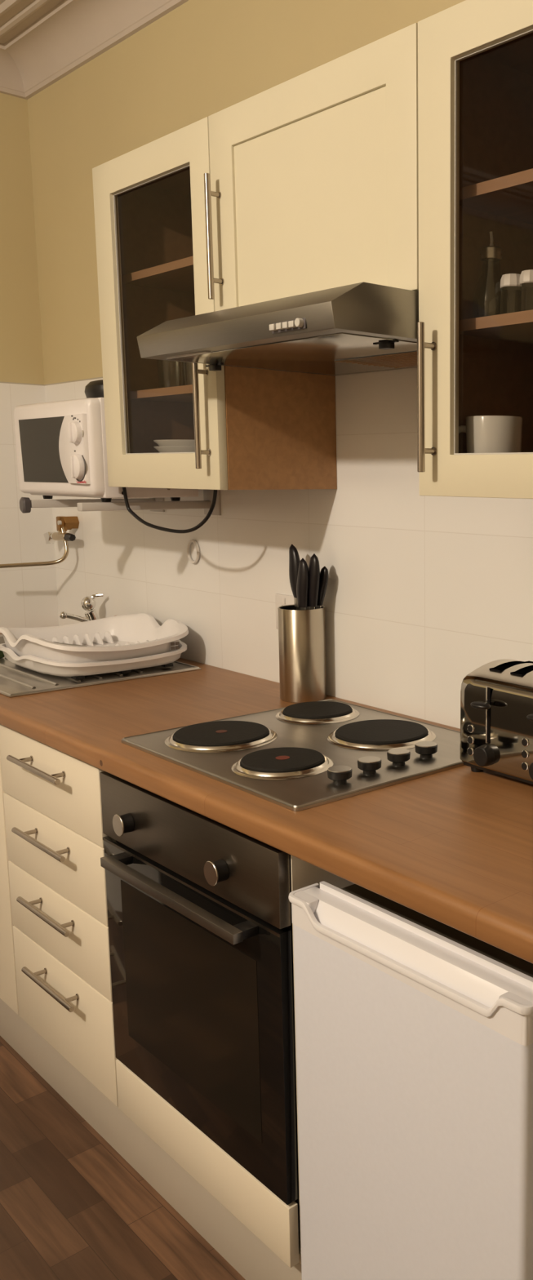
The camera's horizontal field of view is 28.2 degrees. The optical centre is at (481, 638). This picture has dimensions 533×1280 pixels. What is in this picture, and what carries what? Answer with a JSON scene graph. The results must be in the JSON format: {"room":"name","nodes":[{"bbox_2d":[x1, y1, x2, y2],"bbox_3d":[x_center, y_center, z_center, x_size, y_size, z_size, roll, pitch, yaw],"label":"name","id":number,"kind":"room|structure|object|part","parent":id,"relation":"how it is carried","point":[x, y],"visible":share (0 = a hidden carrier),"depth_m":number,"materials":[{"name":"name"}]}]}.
{"room":"kitchen","nodes":[
{"label":"kitchen","id":0,"kind":"room"},
{"bbox_2d":[0,93,58,633],"bbox_3d":[-2.713,-0.272,2.114,0.100,2.690,3.600,9,13,44],"label":"wall","id":1,"kind":"structure","parent":0,"point":[28,594],"depth_m":3.23,"materials":[{"name":"beige paint"}]},
{"bbox_2d":[0,40,26,99],"bbox_3d":[-2.565,-1.529,1.843,0.192,0.121,3.500,9,13,44],"label":"trim","id":2,"kind":"structure","parent":1,"relation":"attached to","point":[11,80],"depth_m":3.09,"materials":[{"name":"paint"}]},
{"bbox_2d":[0,1035,245,1279],"bbox_3d":[-1.140,1.332,0.875,4.430,0.060,3.700,9,13,44],"label":"floor","id":3,"kind":"structure","parent":0,"point":[72,1207],"depth_m":2.01,"materials":[{"name":"brown wood"}]},
{"bbox_2d":[0,754,18,1014],"bbox_3d":[-1.267,0.456,2.893,1.000,0.722,0.616,9,13,44],"label":"base cabinet","id":4,"kind":"object","parent":3,"relation":"on","point":[8,984],"visible":0.15,"depth_m":2.40,"materials":[{"name":"beige wood"}]},
{"bbox_2d":[0,632,532,963],"bbox_3d":[-0.621,0.177,2.232,2.829,0.038,0.603,9,13,44],"label":"countertop","id":5,"kind":"structure","parent":4,"relation":"on","point":[453,847],"depth_m":1.59,"materials":[{"name":"brown wood"}]},
{"bbox_2d":[59,593,103,622],"bbox_3d":[-1.216,-0.063,3.091,0.050,0.146,0.130,9,13,44],"label":"mixer tap","id":6,"kind":"object","parent":5,"relation":"on","point":[88,603],"visible":0.73,"depth_m":3.09,"materials":[{"name":"silver metal"}]},
{"bbox_3d":[-1.226,-0.061,3.082,0.027,0.051,0.104,9,13,44],"label":"spout","id":7,"kind":"part","parent":6,"relation":"part of","materials":[{"name":"silver metal"}]},
{"bbox_3d":[-1.191,-0.112,3.106,0.044,0.053,0.063,9,13,44],"label":"lever","id":8,"kind":"part","parent":6,"relation":"part of","materials":[{"name":"silver metal"}]},
{"bbox_2d":[0,634,201,697],"bbox_3d":[-1.253,0.123,2.858,0.941,0.160,0.496,9,13,44],"label":"sink","id":9,"kind":"object","parent":5,"relation":"in","point":[15,680],"visible":0.46,"depth_m":2.55,"materials":[{"name":"metal"}]},
{"bbox_2d":[0,650,4,657],"bbox_3d":[-1.381,0.036,2.827,0.100,0.032,0.073,9,13,44],"label":"sponge","id":10,"kind":"object","parent":9,"relation":"on","point":[2,655],"visible":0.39,"depth_m":2.81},
{"bbox_3d":[-1.438,0.098,3.026,0.350,0.153,0.390,9,13,44],"label":"bowl","id":11,"kind":"part","parent":9,"relation":"part of","materials":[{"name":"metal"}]},
{"bbox_2d":[0,640,186,679],"bbox_3d":[-1.041,0.038,2.721,0.447,0.054,0.402,9,13,44],"label":"drip tray","id":12,"kind":"object","parent":9,"relation":"on","point":[76,671],"visible":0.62,"depth_m":2.55,"materials":[{"name":"white plastic"}]},
{"bbox_2d":[0,613,188,662],"bbox_3d":[-1.041,0.003,2.715,0.458,0.090,0.412,9,13,44],"label":"dish rack","id":13,"kind":"object","parent":12,"relation":"on","point":[130,636],"visible":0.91,"depth_m":2.77,"materials":[{"name":"white plastic"}]},
{"bbox_2d":[52,641,87,646],"bbox_3d":[-1.070,0.021,2.677,0.198,0.031,0.022,1,9,7],"label":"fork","id":14,"kind":"object","parent":13,"relation":"in","point":[52,642],"visible":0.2,"depth_m":2.68,"materials":[{"name":"silver metal"}]},
{"bbox_3d":[-1.044,0.025,2.674,0.146,0.026,0.010,1,9,7],"label":"handle","id":15,"kind":"part","parent":14,"relation":"part of","materials":[{"name":"silver metal"}]},
{"bbox_2d":[120,698,464,811],"bbox_3d":[-0.315,0.190,1.946,0.580,0.031,0.510,9,13,44],"label":"cooktop","id":16,"kind":"object","parent":5,"relation":"in","point":[298,757],"visible":0.98,"depth_m":1.88,"materials":[{"name":"metal"}]},
{"bbox_3d":[-0.236,0.229,1.695,0.042,0.023,0.042,9,13,44],"label":"knob","id":17,"kind":"part","parent":16,"relation":"part of","materials":[{"name":"black plastic"}]},
{"bbox_3d":[-0.193,0.220,1.751,0.042,0.023,0.042,9,13,44],"label":"knob","id":18,"kind":"part","parent":16,"relation":"part of","materials":[{"name":"black plastic"}]},
{"bbox_3d":[-0.147,0.211,1.804,0.042,0.023,0.042,9,13,44],"label":"knob","id":19,"kind":"part","parent":16,"relation":"part of","materials":[{"name":"black plastic"}]},
{"bbox_3d":[-0.101,0.204,1.853,0.042,0.023,0.042,9,13,44],"label":"knob","id":20,"kind":"part","parent":16,"relation":"part of","materials":[{"name":"black plastic"}]},
{"bbox_2d":[277,604,326,702],"bbox_3d":[-0.413,0.032,2.345,0.107,0.213,0.107,9,13,44],"label":"knife block","id":21,"kind":"object","parent":5,"relation":"on","point":[301,633],"visible":0.93,"depth_m":2.30,"materials":[{"name":"silver metal"}]},
{"bbox_2d":[288,543,300,609],"bbox_3d":[-0.429,-0.045,2.361,0.042,0.348,0.023,9,13,44],"label":"kitchen knife","id":22,"kind":"object","parent":21,"relation":"in","point":[294,557],"visible":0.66,"depth_m":2.33,"materials":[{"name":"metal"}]},
{"bbox_2d":[296,558,308,609],"bbox_3d":[-0.403,-0.022,2.303,0.038,0.322,0.022,9,13,44],"label":"kitchen knife","id":23,"kind":"object","parent":21,"relation":"in","point":[302,586],"visible":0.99,"depth_m":2.28,"materials":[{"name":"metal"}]},
{"bbox_2d":[307,553,319,609],"bbox_3d":[-0.380,-0.028,2.305,0.043,0.332,0.023,9,13,44],"label":"kitchen knife","id":24,"kind":"object","parent":21,"relation":"in","point":[313,568],"visible":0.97,"depth_m":2.28,"materials":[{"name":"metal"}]},
{"bbox_2d":[315,566,328,608],"bbox_3d":[-0.365,-0.016,2.325,0.048,0.303,0.020,9,13,44],"label":"kitchen knife","id":25,"kind":"object","parent":21,"relation":"in","point":[323,582],"visible":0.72,"depth_m":2.30,"materials":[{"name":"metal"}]},
{"bbox_2d":[460,658,532,784],"bbox_3d":[0.114,0.147,1.740,0.278,0.187,0.221,9,13,44],"label":"toaster","id":26,"kind":"object","parent":5,"relation":"on","point":[496,697],"visible":1,"depth_m":1.72,"materials":[{"name":"silver metal"}]},
{"bbox_3d":[-0.002,0.112,1.710,0.033,0.012,0.035,0,9,-4],"label":"lever","id":27,"kind":"part","parent":26,"relation":"part of","materials":[{"name":"black plastic"}]},
{"bbox_3d":[0.009,0.130,1.730,0.004,0.098,0.003,9,13,44],"label":"slot trim","id":28,"kind":"part","parent":26,"relation":"part of","materials":[{"name":"silver metal"}]},
{"bbox_3d":[0.089,0.127,1.623,0.033,0.012,0.035,0,9,-4],"label":"lever","id":29,"kind":"part","parent":26,"relation":"part of","materials":[{"name":"black plastic"}]},
{"bbox_2d":[0,724,118,1106],"bbox_3d":[-0.728,0.544,2.373,0.500,0.722,0.616,9,13,44],"label":"drawer unit","id":30,"kind":"object","parent":3,"relation":"on","point":[52,797],"visible":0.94,"depth_m":2.15,"materials":[{"name":"beige wood"}]},
{"bbox_3d":[-0.919,0.268,2.110,0.244,0.013,0.038,9,13,44],"label":"handle","id":31,"kind":"part","parent":30,"relation":"part of","materials":[{"name":"silver metal"}]},
{"bbox_3d":[-0.920,0.428,2.136,0.244,0.013,0.038,9,13,44],"label":"handle","id":32,"kind":"part","parent":30,"relation":"part of","materials":[{"name":"silver metal"}]},
{"bbox_3d":[-0.921,0.585,2.161,0.244,0.013,0.038,9,13,44],"label":"handle","id":33,"kind":"part","parent":30,"relation":"part of","materials":[{"name":"silver metal"}]},
{"bbox_3d":[-0.922,0.748,2.188,0.244,0.013,0.038,9,13,44],"label":"handle","id":34,"kind":"part","parent":30,"relation":"part of","materials":[{"name":"silver metal"}]},
{"bbox_3d":[-0.908,0.298,2.143,0.499,0.160,0.018,9,13,44],"label":"drawer","id":35,"kind":"part","parent":30,"relation":"part of","materials":[{"name":"beige wood"}]},
{"bbox_3d":[-0.909,0.458,2.170,0.499,0.160,0.018,9,13,44],"label":"drawer","id":36,"kind":"part","parent":30,"relation":"part of","materials":[{"name":"beige wood"}]},
{"bbox_3d":[-0.910,0.618,2.195,0.499,0.157,0.018,9,13,44],"label":"drawer","id":37,"kind":"part","parent":30,"relation":"part of","materials":[{"name":"beige wood"}]},
{"bbox_3d":[-0.912,0.810,2.227,0.499,0.227,0.018,9,13,44],"label":"drawer","id":38,"kind":"part","parent":30,"relation":"part of","materials":[{"name":"beige wood"}]},
{"bbox_2d":[115,854,355,1267],"bbox_3d":[-0.321,0.606,2.006,0.602,0.722,0.578,9,13,44],"label":"base cabinet","id":39,"kind":"object","parent":3,"relation":"on","point":[276,1224],"visible":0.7,"depth_m":1.77,"materials":[{"name":"beige wood"}]},
{"bbox_2d":[0,998,302,1279],"bbox_3d":[-1.039,0.976,2.421,2.158,0.150,0.018,9,13,44],"label":"kickboard","id":40,"kind":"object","parent":39,"relation":"attached to","point":[250,1256],"depth_m":2.06,"materials":[{"name":"beige wood"}]},
{"bbox_2d":[99,771,298,1204],"bbox_3d":[-0.344,0.556,1.973,0.594,0.595,0.606,9,13,44],"label":"oven","id":41,"kind":"object","parent":39,"relation":"in","point":[199,907],"visible":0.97,"depth_m":1.74,"materials":[{"name":"black glass"}]},
{"bbox_3d":[-0.670,0.411,1.890,0.030,0.015,0.031,9,13,44],"label":"handle post","id":42,"kind":"part","parent":41,"relation":"part of","materials":[{"name":"black plastic"}]},
{"bbox_3d":[-0.658,0.341,1.874,0.035,0.035,0.022,9,13,44],"label":"knob","id":43,"kind":"part","parent":41,"relation":"part of","materials":[{"name":"black plastic"}]},
{"bbox_3d":[-0.538,0.437,1.730,0.450,0.017,0.018,9,13,44],"label":"handle","id":44,"kind":"part","parent":41,"relation":"part of","materials":[{"name":"silver metal"}]},
{"bbox_3d":[-0.522,0.421,1.766,0.594,0.005,0.001,9,13,44],"label":"door trim","id":45,"kind":"part","parent":41,"relation":"part of","materials":[{"name":"metal"}]},
{"bbox_3d":[-0.514,0.350,1.763,0.594,0.123,0.021,9,13,44],"label":"control panel","id":46,"kind":"part","parent":41,"relation":"part of","materials":[{"name":"metal"}]},
{"bbox_3d":[-0.429,0.378,1.653,0.035,0.035,0.022,9,13,44],"label":"knob","id":47,"kind":"part","parent":41,"relation":"part of","materials":[{"name":"black plastic"}]},
{"bbox_3d":[-0.372,0.459,1.603,0.030,0.015,0.031,9,13,44],"label":"handle post","id":48,"kind":"part","parent":41,"relation":"part of","materials":[{"name":"black plastic"}]},
{"bbox_3d":[-0.517,0.933,1.855,0.598,0.107,0.018,9,13,44],"label":"panel","id":49,"kind":"part","parent":39,"relation":"part of","materials":[{"name":"beige wood"}]},
{"bbox_2d":[288,880,532,1279],"bbox_3d":[0.074,0.774,1.608,0.484,0.822,0.564,9,13,44],"label":"fridge","id":50,"kind":"object","parent":3,"relation":"on","point":[414,1031],"visible":0.99,"depth_m":1.38,"materials":[{"name":"white"}]},
{"bbox_3d":[-0.100,0.422,1.368,0.484,0.054,0.059,9,13,44],"label":"handle trim","id":51,"kind":"part","parent":50,"relation":"part of","materials":[{"name":"white plastic"}]},
{"bbox_3d":[0.097,0.396,1.568,0.463,0.012,0.486,9,13,44],"label":"panel","id":52,"kind":"part","parent":50,"relation":"part of","materials":[{"name":"brown"}]},
{"bbox_2d":[26,0,532,728],"bbox_3d":[0.128,-0.223,1.926,4.430,2.690,0.100,9,13,44],"label":"wall","id":53,"kind":"structure","parent":0,"point":[423,593],"depth_m":2.39,"materials":[{"name":"beige paint"}]},
{"bbox_2d":[0,515,79,568],"bbox_3d":[-1.409,-0.300,3.154,0.184,0.155,0.301,9,13,44],"label":"pipe","id":54,"kind":"object","parent":53,"relation":"attached to","point":[63,523],"visible":1,"depth_m":3.19,"materials":[{"name":"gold metal"}]},
{"bbox_3d":[-1.381,-0.324,3.266,0.064,0.040,0.026,9,13,44],"label":"handle","id":55,"kind":"part","parent":54,"relation":"part of","materials":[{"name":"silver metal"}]},
{"bbox_2d":[19,497,164,513],"bbox_3d":[-1.040,-0.377,2.727,0.075,0.078,0.370,9,13,44],"label":"bracket","id":56,"kind":"object","parent":53,"relation":"attached to","point":[26,504],"visible":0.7,"depth_m":2.67,"materials":[{"name":"grey metal"}]},
{"bbox_3d":[-1.047,-0.368,2.748,0.028,0.020,0.347,9,13,44],"label":"arm","id":57,"kind":"part","parent":56,"relation":"part of","materials":[{"name":"grey metal"}]},
{"bbox_2d":[13,397,198,502],"bbox_3d":[-0.992,-0.484,2.635,0.452,0.246,0.310,9,13,44],"label":"microwave","id":58,"kind":"object","parent":56,"relation":"on","point":[61,450],"visible":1,"depth_m":2.49,"materials":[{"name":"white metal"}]},
{"bbox_3d":[-0.985,-0.456,2.449,0.152,0.164,0.011,9,13,44],"label":"control panel","id":59,"kind":"part","parent":58,"relation":"part of","materials":[{"name":"white plastic"}]},
{"bbox_2d":[84,379,103,398],"bbox_3d":[-0.970,-0.635,2.611,0.139,0.058,0.090,9,13,44],"label":"cooking pot","id":60,"kind":"object","parent":58,"relation":"on","point":[95,388],"visible":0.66,"depth_m":2.56,"materials":[{"name":"black metal"}]},
{"bbox_3d":[-0.913,-0.397,2.856,0.075,0.078,0.006,9,13,44],"label":"wall plate","id":61,"kind":"part","parent":56,"relation":"part of","materials":[{"name":"grey metal"}]},
{"bbox_2d":[0,0,188,99],"bbox_3d":[0.035,-1.475,1.617,4.230,0.121,0.192,9,13,44],"label":"trim","id":62,"kind":"structure","parent":53,"relation":"attached to","point":[46,41],"depth_m":2.81,"materials":[{"name":"paint"}]},
{"bbox_2d":[76,489,221,515],"bbox_3d":[-0.824,-0.344,2.532,0.075,0.078,0.350,9,13,44],"label":"bracket","id":63,"kind":"object","parent":53,"relation":"attached to","point":[206,504],"visible":0.73,"depth_m":2.56,"materials":[{"name":"grey metal"}]},
{"bbox_3d":[-0.837,-0.334,2.545,0.028,0.020,0.347,9,13,44],"label":"arm","id":64,"kind":"part","parent":63,"relation":"part of","materials":[{"name":"grey metal"}]},
{"bbox_3d":[-0.703,-0.363,2.654,0.075,0.078,0.006,9,13,44],"label":"wall plate","id":65,"kind":"part","parent":63,"relation":"part of","materials":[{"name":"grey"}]},
{"bbox_2d":[186,539,199,564],"bbox_3d":[-0.778,-0.236,2.743,0.060,0.066,0.008,9,13,44],"label":"wall hook","id":66,"kind":"object","parent":53,"relation":"attached to","point":[190,541],"visible":1,"depth_m":2.74,"materials":[{"name":"white plastic"}]},
{"bbox_2d":[92,116,337,489],"bbox_3d":[-0.616,-0.700,2.284,0.496,0.714,0.330,9,13,44],"label":"upper cabinet","id":67,"kind":"object","parent":53,"relation":"attached to","point":[250,428],"visible":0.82,"depth_m":2.25,"materials":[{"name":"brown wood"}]},
{"bbox_2d":[125,265,194,293],"bbox_3d":[-0.588,-0.823,2.292,0.458,0.017,0.235,9,13,44],"label":"shelf","id":68,"kind":"object","parent":67,"relation":"attached to","point":[159,278],"depth_m":2.34,"materials":[{"name":"brown wood"}]},
{"bbox_3d":[-0.702,-0.686,2.198,0.495,0.714,0.020,9,13,44],"label":"door","id":69,"kind":"part","parent":67,"relation":"part of","materials":[{"name":"beige paint"}]},
{"bbox_2d":[133,392,193,403],"bbox_3d":[-0.590,-0.563,2.334,0.458,0.017,0.235,9,13,44],"label":"shelf","id":70,"kind":"object","parent":67,"relation":"attached to","point":[138,397],"depth_m":2.38,"materials":[{"name":"brown wood"}]},
{"bbox_3d":[-0.595,-1.046,2.247,0.460,0.018,0.277,9,13,44],"label":"panel","id":71,"kind":"part","parent":67,"relation":"part of","materials":[{"name":"brown glass"}]},
{"bbox_2d":[122,487,217,533],"bbox_3d":[-0.734,-0.319,2.388,0.308,0.140,0.021,5,11,29],"label":"power cable","id":72,"kind":"object","parent":67,"relation":"hanging from","point":[203,522],"visible":0.88,"depth_m":2.39,"materials":[{"name":"black plastic"}]},
{"bbox_2d":[156,360,186,386],"bbox_3d":[-0.731,-0.645,2.400,0.072,0.120,0.072,9,13,44],"label":"drinking glass","id":73,"kind":"object","parent":67,"relation":"on","point":[157,360],"visible":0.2,"depth_m":2.40,"materials":[{"name":"clear glass"}]},
{"bbox_3d":[-0.570,-0.460,2.064,0.014,0.226,0.033,9,13,44],"label":"handle","id":74,"kind":"part","parent":67,"relation":"part of","materials":[{"name":"silver metal"}]},
{"bbox_3d":[-0.426,-0.675,2.137,0.018,0.714,0.277,9,13,44],"label":"panel","id":75,"kind":"part","parent":67,"relation":"part of","materials":[{"name":"brown wood"}]},
{"bbox_3d":[-0.665,-0.407,2.400,0.206,0.060,0.206,9,13,44],"label":"bowl","id":76,"kind":"object","parent":67,"relation":"in","visible":0},
{"bbox_2d":[153,446,195,453],"bbox_3d":[-0.664,-0.421,2.398,0.206,0.060,0.206,9,13,44],"label":"bowl","id":77,"kind":"object","parent":76,"relation":"on","point":[161,449],"visible":0.17,"depth_m":2.31,"materials":[{"name":"white ceramic"}]},
{"bbox_2d":[153,440,195,446],"bbox_3d":[-0.664,-0.435,2.396,0.206,0.060,0.206,9,13,44],"label":"bowl","id":78,"kind":"object","parent":77,"relation":"on","point":[160,442],"visible":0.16,"depth_m":2.31,"materials":[{"name":"white ceramic"}]},
{"bbox_2d":[275,593,294,629],"bbox_3d":[-0.453,-0.059,2.448,0.146,0.088,0.012,9,13,44],"label":"wall socket","id":79,"kind":"object","parent":53,"relation":"attached to","point":[280,599],"visible":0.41,"depth_m":2.47,"materials":[{"name":"white plastic"}]},
{"bbox_2d":[281,597,285,604],"bbox_3d":[-0.480,-0.092,2.464,0.012,0.015,0.004,9,13,44],"label":"switch","id":80,"kind":"object","parent":79,"relation":"attached to","point":[283,599],"depth_m":2.46,"materials":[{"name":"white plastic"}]},
{"bbox_2d":[204,22,418,311],"bbox_3d":[-0.222,-0.795,1.879,0.600,0.390,0.329,9,13,44],"label":"upper cabinet","id":81,"kind":"object","parent":53,"relation":"attached to","point":[312,184],"visible":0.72,"depth_m":1.75,"materials":[{"name":"beige wood"}]},
{"bbox_3d":[-0.518,-0.775,1.965,0.014,0.230,0.032,9,13,44],"label":"handle","id":82,"kind":"part","parent":81,"relation":"part of","materials":[{"name":"silver metal"}]},
{"bbox_2d":[137,281,418,375],"bbox_3d":[-0.279,-0.550,1.871,0.608,0.086,0.472,9,13,44],"label":"hood","id":83,"kind":"object","parent":81,"relation":"attached to","point":[361,327],"visible":0.87,"depth_m":1.69,"materials":[{"name":"metal"}]},
{"bbox_3d":[-0.305,-0.752,1.796,0.451,0.314,0.010,9,13,44],"label":"door panel","id":84,"kind":"part","parent":81,"relation":"part of","materials":[{"name":"beige paint"}]},
{"bbox_2d":[417,0,532,498],"bbox_3d":[0.169,-0.572,1.525,0.496,0.714,0.332,9,13,44],"label":"upper cabinet","id":85,"kind":"object","parent":53,"relation":"attached to","point":[475,57],"visible":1,"depth_m":1.60,"materials":[{"name":"beige wood"}]},
{"bbox_3d":[-0.087,-0.378,1.598,0.014,0.228,0.034,9,13,44],"label":"handle","id":86,"kind":"part","parent":85,"relation":"part of","materials":[{"name":"silver metal"}]},
{"bbox_2d":[458,415,522,453],"bbox_3d":[0.009,-0.308,1.669,0.122,0.108,0.093,9,13,44],"label":"coffee mug","id":87,"kind":"object","parent":85,"relation":"on","point":[484,433],"visible":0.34,"depth_m":1.62,"materials":[{"name":"white ceramic"}]},
{"bbox_3d":[-0.038,-0.312,1.678,0.045,0.080,0.011,3,10,18],"label":"handle","id":88,"kind":"part","parent":87,"relation":"part of","materials":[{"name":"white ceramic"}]},
{"bbox_2d":[471,231,510,318],"bbox_3d":[0.015,-0.584,1.642,0.063,0.141,0.063,9,13,44],"label":"oil bottle","id":89,"kind":"object","parent":85,"relation":"on","point":[491,253],"visible":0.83,"depth_m":1.63,"materials":[{"name":"clear glass"}]},
{"bbox_3d":[0.015,-0.564,1.645,0.063,0.102,0.063,9,13,44],"label":"bottle glass","id":90,"kind":"part","parent":89,"relation":"part of","materials":[{"name":"glass"}]},
{"bbox_2d":[458,322,532,344],"bbox_3d":[0.195,-0.489,1.567,0.458,0.017,0.235,9,13,44],"label":"shelf","id":91,"kind":"object","parent":85,"relation":"attached to","point":[469,333],"depth_m":1.65,"materials":[{"name":"brown wood"}]},
{"bbox_2d":[459,182,532,224],"bbox_3d":[0.197,-0.686,1.535,0.458,0.017,0.235,9,13,44],"label":"shelf","id":92,"kind":"object","parent":85,"relation":"attached to","point":[494,202],"depth_m":1.61,"materials":[{"name":"brown wood"}]},
{"bbox_3d":[0.190,-0.918,1.489,0.460,0.018,0.277,9,13,44],"label":"panel","id":93,"kind":"part","parent":85,"relation":"part of","materials":[{"name":"brown glass"}]},
{"bbox_2d":[500,273,524,314],"bbox_3d":[0.049,-0.543,1.615,0.041,0.070,0.041,9,13,44],"label":"shaker","id":94,"kind":"object","parent":85,"relation":"in","point":[510,282],"visible":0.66,"depth_m":1.60,"materials":[{"name":"white plastic"}]},
{"bbox_2d":[500,287,524,314],"bbox_3d":[0.049,-0.534,1.616,0.040,0.052,0.038,9,13,44],"label":"jar","id":95,"kind":"object","parent":94,"relation":"on","point":[502,288],"depth_m":1.62,"materials":[{"name":"clear glass"}]},
{"bbox_2d":[519,269,532,311],"bbox_3d":[0.079,-0.537,1.584,0.041,0.070,0.041,9,13,44],"label":"shaker","id":96,"kind":"object","parent":85,"relation":"on","point":[526,276],"visible":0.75,"depth_m":1.57,"materials":[{"name":"white plastic"}]},
{"bbox_2d":[519,284,522,311],"bbox_3d":[0.079,-0.528,1.585,0.040,0.052,0.038,9,13,44],"label":"jar","id":97,"kind":"object","parent":96,"relation":"on","point":[521,285],"depth_m":1.58,"materials":[{"name":"clear glass"}]}
]}

